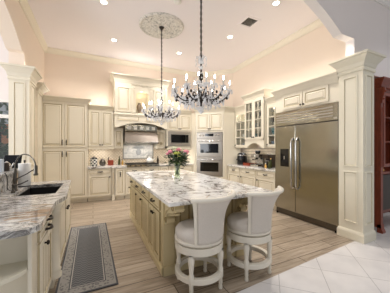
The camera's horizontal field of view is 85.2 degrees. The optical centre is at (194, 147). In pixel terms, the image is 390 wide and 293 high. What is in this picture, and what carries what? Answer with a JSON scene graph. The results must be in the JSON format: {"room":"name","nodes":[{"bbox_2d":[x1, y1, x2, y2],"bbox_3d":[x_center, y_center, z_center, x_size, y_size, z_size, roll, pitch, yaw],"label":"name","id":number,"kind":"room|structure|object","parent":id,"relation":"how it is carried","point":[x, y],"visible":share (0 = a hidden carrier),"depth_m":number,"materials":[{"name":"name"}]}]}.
{"room":"kitchen","nodes":[
{"label":"kitchen","id":0,"kind":"room"},
{"bbox_2d":[0,34,8,99],"bbox_3d":[-5.586,-0.630,4.276,3.640,4.100,0.150,0,0,-26],"label":"wall","id":1,"kind":"structure","parent":0,"point":[4,53],"depth_m":4.80,"materials":[{"name":"paint"}]},
{"bbox_2d":[0,99,8,118],"bbox_3d":[-4.922,-0.215,4.556,1.880,1.770,0.080,0,0,-26],"label":"window","id":2,"kind":"structure","parent":1,"relation":"in","point":[1,100],"depth_m":4.80,"materials":[{"name":"white glass"}]},
{"bbox_2d":[0,0,43,94],"bbox_3d":[-3.076,-0.630,3.430,0.230,4.100,4.850,0,0,-26],"label":"wall","id":3,"kind":"structure","parent":0,"point":[19,38],"depth_m":3.87,"materials":[{"name":"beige paint"}]},
{"bbox_2d":[18,0,47,52],"bbox_3d":[-2.930,-2.615,3.501,0.095,0.129,4.850,0,0,-26],"label":"trim","id":4,"kind":"structure","parent":3,"relation":"attached to","point":[24,4],"depth_m":4.40,"materials":[{"name":"paint"}]},
{"bbox_2d":[44,53,198,164],"bbox_3d":[-1.944,-0.630,6.750,5.150,4.100,0.150,0,0,-26],"label":"wall","id":5,"kind":"structure","parent":0,"point":[64,76],"depth_m":6.17,"materials":[{"name":"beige paint"}]},
{"bbox_2d":[88,104,113,148],"bbox_3d":[-2.687,-0.573,6.057,0.660,1.215,0.435,0,0,-26],"label":"upper cabinet","id":6,"kind":"object","parent":5,"relation":"attached to","point":[100,117],"visible":0.98,"depth_m":5.91,"materials":[{"name":"beige paint"}]},
{"bbox_2d":[114,128,122,148],"bbox_3d":[-2.281,-0.278,6.286,0.260,0.595,0.354,0,0,-26],"label":"upper cabinet","id":7,"kind":"object","parent":5,"relation":"attached to","point":[118,132],"visible":0.99,"depth_m":6.15,"materials":[{"name":"beige paint"}]},
{"bbox_2d":[45,47,197,76],"bbox_3d":[-1.913,-2.615,6.628,4.640,0.129,0.095,0,0,-26],"label":"trim","id":8,"kind":"structure","parent":5,"relation":"attached to","point":[50,50],"depth_m":6.40,"materials":[{"name":"paint"}]},
{"bbox_2d":[88,144,184,164],"bbox_3d":[-1.710,-0.041,6.771,3.040,1.079,0.010,0,0,-26],"label":"tile backsplash","id":9,"kind":"structure","parent":5,"relation":"attached to","point":[113,154],"depth_m":6.45,"materials":[{"name":"beige tile"}]},
{"bbox_2d":[123,144,152,158],"bbox_3d":[-1.788,0.050,6.715,0.950,0.580,0.016,0,0,-26],"label":"tile mural","id":10,"kind":"object","parent":9,"relation":"attached to","point":[130,151],"visible":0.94,"depth_m":6.70,"materials":[{"name":"tile"}]},
{"bbox_2d":[109,72,171,129],"bbox_3d":[-1.641,-1.315,6.421,1.730,1.470,0.695,0,0,-26],"label":"upper cabinet","id":11,"kind":"object","parent":5,"relation":"attached to","point":[128,90],"visible":0.94,"depth_m":6.10,"materials":[{"name":"beige paint"}]},
{"bbox_2d":[137,103,141,112],"bbox_3d":[-1.649,-1.169,6.276,0.150,0.310,0.150,0,0,-26],"label":"urn","id":12,"kind":"object","parent":11,"relation":"in","point":[139,107],"visible":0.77,"depth_m":6.23,"materials":[{"name":"ceramic"}]},
{"bbox_2d":[123,125,158,143],"bbox_3d":[-1.645,-0.403,6.429,0.980,0.555,0.587,0,0,-26],"label":"range hood","id":13,"kind":"object","parent":5,"relation":"attached to","point":[132,134],"visible":0.91,"depth_m":6.28,"materials":[{"name":"silver metal"}]},
{"bbox_2d":[154,130,164,148],"bbox_3d":[-1.139,-0.278,6.835,0.275,0.595,0.354,0,0,-26],"label":"upper cabinet","id":14,"kind":"object","parent":5,"relation":"attached to","point":[160,133],"visible":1,"depth_m":6.71,"materials":[{"name":"beige paint"}]},
{"bbox_2d":[165,109,191,148],"bbox_3d":[-0.588,-0.598,6.989,0.830,1.265,0.575,0,0,-26],"label":"upper cabinet","id":15,"kind":"object","parent":5,"relation":"attached to","point":[182,123],"visible":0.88,"depth_m":6.81,"materials":[{"name":"beige paint"}]},
{"bbox_2d":[168,131,190,145],"bbox_3d":[-0.576,-0.295,6.964,0.764,0.474,0.480,0,0,-26],"label":"microwave oven","id":16,"kind":"object","parent":15,"relation":"in","point":[175,138],"visible":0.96,"depth_m":6.76,"materials":[{"name":"silver metal"}]},
{"bbox_2d":[27,0,318,72],"bbox_3d":[-2.183,-2.730,3.971,9.510,0.100,5.050,0,0,-26],"label":"ceiling","id":17,"kind":"structure","parent":0,"point":[82,26],"depth_m":4.75,"materials":[{"name":"paint"}]},
{"bbox_2d":[99,0,108,4],"bbox_3d":[-1.672,-2.675,3.890,0.170,0.009,0.170,0,0,-26],"label":"recessed light","id":18,"kind":"object","parent":17,"relation":"in","point":[103,2],"visible":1,"depth_m":3.90,"materials":[{"name":"white glass"}]},
{"bbox_2d":[139,12,183,38],"bbox_3d":[-0.734,-2.655,4.663,0.980,0.047,0.980,0,0,-26],"label":"ceiling medallion","id":19,"kind":"object","parent":17,"relation":"attached to","point":[149,23],"visible":0.9,"depth_m":4.56,"materials":[{"name":"paint"}]},
{"bbox_2d":[141,26,180,124],"bbox_3d":[-0.733,-1.591,4.663,0.888,2.177,0.841,0,0,-26],"label":"chandelier","id":20,"kind":"object","parent":19,"relation":"hanging from","point":[152,115],"visible":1,"depth_m":4.59,"materials":[{"name":"glass"}]},
{"bbox_2d":[174,0,180,4],"bbox_3d":[-0.317,-2.660,3.865,0.140,0.037,0.140,0,0,-26],"label":"smoke detector","id":21,"kind":"object","parent":17,"relation":"attached to","point":[177,2],"visible":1,"depth_m":3.85,"materials":[{"name":"white plastic"}]},
{"bbox_2d":[171,0,232,113],"bbox_3d":[0.087,-1.581,2.994,0.888,2.197,0.841,0,0,-26],"label":"chandelier","id":22,"kind":"object","parent":17,"relation":"hanging from","point":[208,99],"visible":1,"depth_m":2.92,"materials":[{"name":"brown metal"}]},
{"bbox_2d":[238,15,260,27],"bbox_3d":[1.151,-2.672,4.504,0.340,0.013,0.340,0,0,-26],"label":"ceiling vent","id":23,"kind":"object","parent":17,"relation":"in","point":[249,21],"visible":1,"depth_m":4.49,"materials":[{"name":"metal"}]},
{"bbox_2d":[271,0,280,5],"bbox_3d":[1.500,-2.675,3.918,0.170,0.009,0.170,0,0,-26],"label":"recessed light","id":24,"kind":"object","parent":17,"relation":"in","point":[276,2],"visible":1,"depth_m":3.92,"materials":[{"name":"white ceramic"}]},
{"bbox_2d":[48,196,353,292],"bbox_3d":[-2.070,1.470,3.507,9.310,0.100,5.584,0,0,-26],"label":"floor","id":25,"kind":"structure","parent":0,"point":[295,242],"depth_m":2.88,"materials":[{"name":"brown wood"}]},
{"bbox_2d":[0,168,17,193],"bbox_3d":[-2.176,0.851,2.216,0.250,1.136,1.840,0,0,-26],"label":"raised ledge","id":26,"kind":"object","parent":25,"relation":"on","point":[3,180],"visible":0.08,"depth_m":2.45,"materials":[{"name":"stone"}]},
{"bbox_2d":[0,159,3,171],"bbox_3d":[-2.315,0.207,2.482,0.100,0.150,0.080,0,0,-26],"label":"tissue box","id":27,"kind":"object","parent":26,"relation":"on","point":[1,160],"visible":1,"depth_m":2.48,"materials":[{"name":"white"}]},
{"bbox_2d":[4,163,9,170],"bbox_3d":[-2.304,0.230,2.587,0.068,0.105,0.066,0,0,-26],"label":"spice jar","id":28,"kind":"object","parent":26,"relation":"on","point":[6,165],"visible":0.73,"depth_m":2.57,"materials":[{"name":"brown glass"}]},
{"bbox_2d":[4,155,21,168],"bbox_3d":[-2.504,0.190,2.912,0.210,0.185,0.120,0,0,-14],"label":"tablet computer","id":29,"kind":"object","parent":26,"relation":"on","point":[11,159],"visible":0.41,"depth_m":2.90,"materials":[{"name":"black plastic"}]},
{"bbox_2d":[0,232,36,292],"bbox_3d":[-1.305,0.981,1.270,0.520,0.877,0.320,0,0,-26],"label":"shelf unit","id":30,"kind":"object","parent":25,"relation":"on","point":[18,255],"visible":0.86,"depth_m":1.44,"materials":[{"name":"beige paint"}]},
{"bbox_2d":[0,62,42,181],"bbox_3d":[-3.389,-0.056,4.173,0.530,2.949,0.680,0,0,-26],"label":"column","id":31,"kind":"structure","parent":25,"relation":"on","point":[23,79],"depth_m":3.98,"materials":[{"name":"beige paint"}]},
{"bbox_2d":[35,82,49,181],"bbox_3d":[-3.606,-0.005,4.879,0.328,2.849,0.680,0,0,-26],"label":"column","id":32,"kind":"structure","parent":25,"relation":"on","point":[41,88],"depth_m":4.75,"materials":[{"name":"beige paint"}]},
{"bbox_2d":[37,212,53,292],"bbox_3d":[-1.411,0.981,1.683,0.486,0.877,0.513,0,0,-26],"label":"base cabinet","id":33,"kind":"object","parent":25,"relation":"on","point":[44,236],"visible":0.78,"depth_m":1.71,"materials":[{"name":"beige paint"}]},
{"bbox_2d":[51,202,61,279],"bbox_3d":[-1.492,0.981,2.018,0.381,0.877,0.150,0,0,-26],"label":"turned column","id":34,"kind":"structure","parent":25,"relation":"on","point":[56,268],"depth_m":2.04,"materials":[{"name":"beige paint"}]},
{"bbox_2d":[50,185,70,288],"bbox_3d":[-1.675,0.981,2.715,0.116,0.877,1.255,0,0,-26],"label":"base cabinet","id":35,"kind":"object","parent":25,"relation":"on","point":[65,214],"visible":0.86,"depth_m":2.57,"materials":[{"name":"beige paint"}]},
{"bbox_2d":[0,180,70,239],"bbox_3d":[-1.702,0.520,2.211,0.650,0.040,2.220,0,0,-26],"label":"countertop","id":36,"kind":"structure","parent":35,"relation":"on","point":[20,216],"depth_m":1.75,"materials":[{"name":"stone"}]},
{"bbox_2d":[11,184,17,192],"bbox_3d":[-1.993,0.446,2.346,0.100,0.105,0.039,0,0,19],"label":"soap dispenser","id":37,"kind":"object","parent":36,"relation":"on","point":[12,185],"visible":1,"depth_m":2.35,"materials":[{"name":"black metal"}]},
{"bbox_2d":[18,160,30,186],"bbox_3d":[-2.225,0.328,2.769,0.134,0.343,0.134,0,0,-26],"label":"paper towel roll","id":38,"kind":"object","parent":36,"relation":"on","point":[23,168],"visible":0.99,"depth_m":2.72,"materials":[{"name":"white paper"}]},
{"bbox_2d":[12,154,37,190],"bbox_3d":[-1.910,0.282,2.439,0.439,0.435,0.136,0,0,22],"label":"kitchen faucet","id":39,"kind":"object","parent":36,"relation":"on","point":[35,169],"visible":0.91,"depth_m":2.45,"materials":[{"name":"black metal"}]},
{"bbox_2d":[18,186,60,195],"bbox_3d":[-1.886,0.658,2.599,0.419,0.234,0.784,0,0,-26],"label":"sink","id":40,"kind":"object","parent":36,"relation":"in","point":[40,190],"visible":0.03,"depth_m":2.90,"materials":[{"name":"black metal"}]},
{"bbox_2d":[42,95,90,202],"bbox_3d":[-3.356,0.074,5.585,1.115,2.689,0.705,0,0,-26],"label":"pantry cabinet","id":41,"kind":"object","parent":25,"relation":"on","point":[64,119],"visible":0.95,"depth_m":5.33,"materials":[{"name":"beige paint"}]},
{"bbox_2d":[55,223,117,292],"bbox_3d":[-1.493,1.413,2.977,0.570,0.012,2.000,0,0,-26],"label":"runner rug","id":42,"kind":"object","parent":25,"relation":"on","point":[88,265],"visible":1,"depth_m":2.60,"materials":[{"name":"grey fabric"}]},
{"bbox_2d":[88,168,111,201],"bbox_3d":[-2.666,0.981,5.927,0.590,0.877,0.686,0,0,-26],"label":"base cabinet","id":43,"kind":"object","parent":25,"relation":"on","point":[99,179],"visible":0.99,"depth_m":5.67,"materials":[{"name":"beige paint"}]},
{"bbox_2d":[112,168,114,199],"bbox_3d":[-2.229,0.981,5.786,0.070,0.877,0.080,0,0,-26],"label":"post","id":44,"kind":"object","parent":25,"relation":"on","point":[113,169],"visible":0.96,"depth_m":5.76,"materials":[{"name":"beige paint"}]},
{"bbox_2d":[115,168,124,199],"bbox_3d":[-2.193,0.981,6.110,0.255,0.877,0.766,0,0,-26],"label":"base cabinet","id":45,"kind":"object","parent":25,"relation":"on","point":[119,172],"visible":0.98,"depth_m":5.81,"materials":[{"name":"beige paint"}]},
{"bbox_2d":[124,166,159,198],"bbox_3d":[-1.630,0.981,6.381,0.985,0.877,0.766,0,0,-26],"label":"base cabinet","id":46,"kind":"object","parent":25,"relation":"on","point":[155,168],"visible":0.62,"depth_m":5.94,"materials":[{"name":"beige paint"}]},
{"bbox_2d":[88,162,192,168],"bbox_3d":[-1.550,0.520,6.437,3.043,0.040,0.745,0,0,-26],"label":"countertop","id":47,"kind":"structure","parent":46,"relation":"on","point":[160,164],"depth_m":6.06,"materials":[{"name":"white stone"}]},
{"bbox_2d":[90,156,96,165],"bbox_3d":[-2.835,0.364,5.938,0.188,0.270,0.188,0,0,-26],"label":"canister","id":48,"kind":"object","parent":47,"relation":"on","point":[93,161],"visible":0.98,"depth_m":5.87,"materials":[{"name":"ceramic"}]},
{"bbox_2d":[99,158,105,165],"bbox_3d":[-2.641,0.395,6.054,0.176,0.208,0.173,0,0,-26],"label":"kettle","id":49,"kind":"object","parent":47,"relation":"on","point":[102,162],"visible":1,"depth_m":6.00,"materials":[{"name":"silver metal"}]},
{"bbox_2d":[108,157,113,164],"bbox_3d":[-2.447,0.382,6.147,0.150,0.235,0.120,0,0,-26],"label":"knife block","id":50,"kind":"object","parent":47,"relation":"on","point":[110,162],"visible":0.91,"depth_m":6.10,"materials":[{"name":"red wood"}]},
{"bbox_2d":[124,162,158,166],"bbox_3d":[-1.597,0.486,6.319,0.910,0.086,0.647,0,0,-26],"label":"gas cooktop","id":51,"kind":"object","parent":47,"relation":"in","point":[140,164],"visible":0.96,"depth_m":6.11,"materials":[{"name":"silver metal"}]},
{"bbox_2d":[146,155,154,162],"bbox_3d":[-1.366,0.325,6.459,0.234,0.234,0.208,0,0,13],"label":"kettle","id":52,"kind":"object","parent":51,"relation":"on","point":[149,160],"visible":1,"depth_m":6.40,"materials":[{"name":"white ceramic"}]},
{"bbox_2d":[160,166,167,169],"bbox_3d":[-1.065,0.981,6.653,0.260,0.877,0.766,0,0,-26],"label":"base cabinet","id":53,"kind":"object","parent":25,"relation":"on","point":[161,167],"visible":0.22,"depth_m":6.35,"materials":[{"name":"beige paint"}]},
{"bbox_2d":[170,165,192,171],"bbox_3d":[-0.539,0.981,6.950,0.775,0.877,0.686,0,0,-26],"label":"base cabinet","id":54,"kind":"object","parent":25,"relation":"on","point":[187,167],"visible":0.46,"depth_m":6.73,"materials":[{"name":"beige paint"}]},
{"bbox_2d":[128,177,247,276],"bbox_3d":[-0.290,0.981,3.454,1.200,0.877,2.616,0,0,-26],"label":"kitchen island","id":55,"kind":"object","parent":25,"relation":"on","point":[155,222],"visible":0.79,"depth_m":2.60,"materials":[{"name":"paint"}]},
{"bbox_2d":[126,169,271,206],"bbox_3d":[-0.261,0.517,3.442,1.275,0.035,2.770,0,0,-26],"label":"island countertop","id":56,"kind":"structure","parent":55,"relation":"on","point":[172,189],"depth_m":2.75,"materials":[{"name":"white stone"}]},
{"bbox_3d":[-0.310,0.377,3.724,0.130,0.245,0.130,0,0,-26],"label":"glass vase","id":57,"kind":"object","parent":56,"relation":"on","visible":0},
{"bbox_2d":[162,149,189,174],"bbox_3d":[-0.323,0.241,3.720,0.477,0.452,0.471,0,0,-26],"label":"foliage","id":58,"kind":"object","parent":57,"relation":"in","point":[177,161],"visible":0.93,"depth_m":3.67,"materials":[{"name":"green plant"}]},
{"bbox_2d":[185,113,195,171],"bbox_3d":[-0.155,0.144,7.066,0.013,2.549,0.800,0,0,-26],"label":"panel","id":59,"kind":"object","parent":25,"relation":"on","point":[192,152],"visible":0.36,"depth_m":6.83,"materials":[{"name":"beige paint"}]},
{"bbox_2d":[175,190,235,292],"bbox_3d":[0.118,0.931,2.188,0.618,0.974,0.638,0,0,-26],"label":"counter stool","id":60,"kind":"object","parent":25,"relation":"on","point":[200,237],"visible":1,"depth_m":2.00,"materials":[{"name":"beige paint"}]},
{"bbox_2d":[175,218,193,243],"bbox_3d":[0.041,0.846,2.222,0.496,0.117,0.496,0,0,-26],"label":"seat cushion","id":61,"kind":"object","parent":60,"relation":"on","point":[184,230],"depth_m":2.08,"materials":[{"name":"fabric"}]},
{"bbox_2d":[193,106,226,178],"bbox_3d":[0.500,0.085,6.690,1.074,2.669,0.485,0,0,19],"label":"oven tower","id":62,"kind":"object","parent":25,"relation":"on","point":[212,120],"visible":0.43,"depth_m":6.51,"materials":[{"name":"beige paint"}]},
{"bbox_2d":[197,132,222,176],"bbox_3d":[0.493,0.192,6.669,0.816,1.348,0.469,0,0,19],"label":"double oven","id":63,"kind":"object","parent":62,"relation":"in","point":[209,144],"visible":0.99,"depth_m":6.50,"materials":[{"name":"silver metal"}]},
{"bbox_2d":[224,106,240,179],"bbox_3d":[1.167,0.084,6.499,0.620,2.670,0.100,0,0,-26],"label":"panel","id":64,"kind":"object","parent":25,"relation":"on","point":[230,152],"visible":0.56,"depth_m":6.48,"materials":[{"name":"beige paint"}]},
{"bbox_2d":[228,166,240,182],"bbox_3d":[1.383,0.981,6.283,0.672,0.877,0.595,0,0,-26],"label":"base cabinet","id":65,"kind":"object","parent":25,"relation":"on","point":[234,173],"visible":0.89,"depth_m":6.12,"materials":[{"name":"beige paint"}]},
{"bbox_2d":[240,168,256,186],"bbox_3d":[1.650,0.981,5.727,0.672,0.877,0.630,0,0,-26],"label":"base cabinet","id":66,"kind":"object","parent":25,"relation":"on","point":[248,176],"visible":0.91,"depth_m":5.54,"materials":[{"name":"beige paint"}]},
{"bbox_2d":[226,186,283,281],"bbox_3d":[0.696,0.931,2.443,0.611,0.974,0.638,0,0,-26],"label":"counter stool","id":67,"kind":"object","parent":25,"relation":"on","point":[252,227],"visible":1,"depth_m":2.26,"materials":[{"name":"beige paint"}]},
{"bbox_2d":[227,211,247,232],"bbox_3d":[0.626,0.846,2.482,0.496,0.117,0.496,0,0,-26],"label":"seat cushion","id":68,"kind":"object","parent":67,"relation":"on","point":[237,222],"depth_m":2.36,"materials":[{"name":"fabric"}]},
{"bbox_2d":[256,170,276,209],"bbox_3d":[1.927,0.981,5.152,0.672,0.877,0.635,0,0,-26],"label":"base cabinet","id":69,"kind":"object","parent":25,"relation":"on","point":[265,179],"visible":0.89,"depth_m":4.99,"materials":[{"name":"beige paint"}]},
{"bbox_2d":[227,164,274,171],"bbox_3d":[1.665,0.520,5.715,0.637,0.040,1.875,0,0,-26],"label":"countertop","id":70,"kind":"structure","parent":69,"relation":"on","point":[232,165],"depth_m":5.44,"materials":[{"name":"white stone"}]},
{"bbox_2d":[236,152,246,164],"bbox_3d":[1.417,0.316,6.408,0.307,0.366,0.306,0,0,19],"label":"coffee maker","id":71,"kind":"object","parent":70,"relation":"on","point":[241,157],"visible":0.95,"depth_m":6.29,"materials":[{"name":"black plastic"}]},
{"bbox_2d":[250,150,265,166],"bbox_3d":[1.697,0.284,5.744,0.401,0.430,0.300,0,0,-26],"label":"espresso machine","id":72,"kind":"object","parent":70,"relation":"on","point":[259,161],"visible":0.85,"depth_m":5.67,"materials":[{"name":"metal"}]},
{"bbox_2d":[262,154,274,167],"bbox_3d":[1.885,0.322,5.435,0.270,0.355,0.220,0,0,-26],"label":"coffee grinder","id":73,"kind":"object","parent":70,"relation":"on","point":[267,157],"visible":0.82,"depth_m":5.36,"materials":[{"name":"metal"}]},
{"bbox_2d":[275,102,338,232],"bbox_3d":[2.331,0.327,4.229,0.722,2.184,1.350,0,0,-26],"label":"refrigerator","id":74,"kind":"object","parent":25,"relation":"on","point":[306,139],"visible":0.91,"depth_m":3.97,"materials":[{"name":"silver metal"}]},
{"bbox_2d":[199,73,232,106],"bbox_3d":[0.758,-0.630,7.513,1.352,4.100,0.175,0,0,22],"label":"wall","id":75,"kind":"structure","parent":0,"point":[228,78],"depth_m":7.36,"materials":[{"name":"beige paint"}]},
{"bbox_2d":[203,69,232,76],"bbox_3d":[0.705,-2.615,7.405,1.245,0.129,0.095,0,0,21],"label":"trim","id":76,"kind":"structure","parent":75,"relation":"attached to","point":[226,71],"depth_m":7.36,"materials":[{"name":"paint"}]},
{"bbox_2d":[233,25,345,152],"bbox_3d":[2.217,-0.630,5.506,0.150,4.100,4.000,0,0,-26],"label":"wall","id":77,"kind":"structure","parent":0,"point":[307,57],"depth_m":5.11,"materials":[{"name":"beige paint"}]},
{"bbox_2d":[234,104,244,147],"bbox_3d":[1.484,-0.620,6.352,0.433,1.240,0.560,0,0,-26],"label":"upper cabinet","id":78,"kind":"object","parent":77,"relation":"attached to","point":[239,110],"visible":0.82,"depth_m":6.48,"materials":[{"name":"beige paint"}]},
{"bbox_2d":[240,88,274,147],"bbox_3d":[1.730,-0.735,5.737,0.523,1.470,0.920,0,0,-26],"label":"upper cabinet","id":79,"kind":"object","parent":77,"relation":"attached to","point":[251,141],"visible":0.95,"depth_m":5.61,"materials":[{"name":"beige paint"}]},
{"bbox_2d":[244,148,274,162],"bbox_3d":[1.957,0.252,5.858,0.010,0.494,1.860,0,0,-26],"label":"tile backsplash","id":80,"kind":"structure","parent":77,"relation":"attached to","point":[248,151],"depth_m":6.26,"materials":[{"name":"beige tile"}]},
{"bbox_2d":[265,96,275,147],"bbox_3d":[2.055,-0.620,5.167,0.433,1.240,0.550,0,0,-26],"label":"upper cabinet","id":81,"kind":"object","parent":77,"relation":"attached to","point":[270,101],"visible":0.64,"depth_m":5.28,"materials":[{"name":"beige paint"}]},
{"bbox_2d":[232,19,323,72],"bbox_3d":[2.113,-2.615,5.439,0.095,0.129,3.970,0,0,-26],"label":"trim","id":82,"kind":"structure","parent":77,"relation":"attached to","point":[316,24],"depth_m":5.29,"materials":[{"name":"paint"}]},
{"bbox_2d":[270,71,338,112],"bbox_3d":[2.318,-1.018,4.270,0.710,0.485,1.435,0,0,-26],"label":"upper cabinet","id":83,"kind":"object","parent":77,"relation":"attached to","point":[324,89],"visible":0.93,"depth_m":3.97,"materials":[{"name":"beige paint"}]},
{"bbox_2d":[237,215,389,292],"bbox_3d":[2.089,1.470,-0.882,13.000,0.100,8.600,0,0,-26],"label":"floor tile","id":84,"kind":"structure","parent":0,"point":[354,267],"depth_m":2.40,"materials":[{"name":"white tile"}]},
{"bbox_2d":[328,49,386,243],"bbox_3d":[2.563,0.004,3.376,0.523,2.829,0.568,0,0,-26],"label":"column","id":85,"kind":"structure","parent":84,"relation":"on","point":[355,71],"depth_m":3.24,"materials":[{"name":"beige paint"}]},
{"bbox_2d":[374,76,389,233],"bbox_3d":[3.599,0.133,3.959,1.470,2.575,0.505,0,0,-26],"label":"hutch","id":86,"kind":"object","parent":84,"relation":"on","point":[381,84],"visible":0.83,"depth_m":3.57,"materials":[{"name":"brown wood"}]},
{"bbox_2d":[303,0,389,78],"bbox_3d":[2.152,-0.570,3.185,9.360,3.980,0.125,0,0,-26],"label":"wall","id":87,"kind":"structure","parent":0,"point":[362,24],"depth_m":3.32,"materials":[{"name":"paint"}]},
{"bbox_2d":[373,0,389,9],"bbox_3d":[2.204,-2.494,3.078,9.360,0.129,0.114,0,0,-26],"label":"trim","id":88,"kind":"structure","parent":87,"relation":"attached to","point":[386,3],"depth_m":3.59,"materials":[{"name":"white paint"}]},
{"label":"outside","id":89,"kind":"structure","parent":0,"visible":0},
{"bbox_3d":[-23.752,1.670,26.303,40.000,0.100,52.000,0,0,-26],"label":"ground","id":90,"kind":"structure","parent":89,"visible":0},
{"bbox_2d":[0,103,8,146],"bbox_3d":[-9.030,-0.527,9.665,2.575,4.299,2.680,0,0,-26],"label":"tree","id":91,"kind":"object","parent":90,"relation":"on","point":[4,133],"visible":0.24,"depth_m":9.39,"materials":[{"name":"green plant"}]},
{"bbox_2d":[0,142,8,158],"bbox_3d":[-8.008,0.638,8.387,1.694,1.976,1.685,0,0,-26],"label":"tree","id":92,"kind":"object","parent":90,"relation":"on","point":[3,150],"visible":0.34,"depth_m":8.45,"materials":[{"name":"green plant"}]},
{"bbox_2d":[1,124,8,153],"bbox_3d":[-19.816,-0.380,20.428,11.000,4.000,7.200,0,0,-26],"label":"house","id":93,"kind":"structure","parent":90,"relation":"on","point":[4,140],"depth_m":18.66,"materials":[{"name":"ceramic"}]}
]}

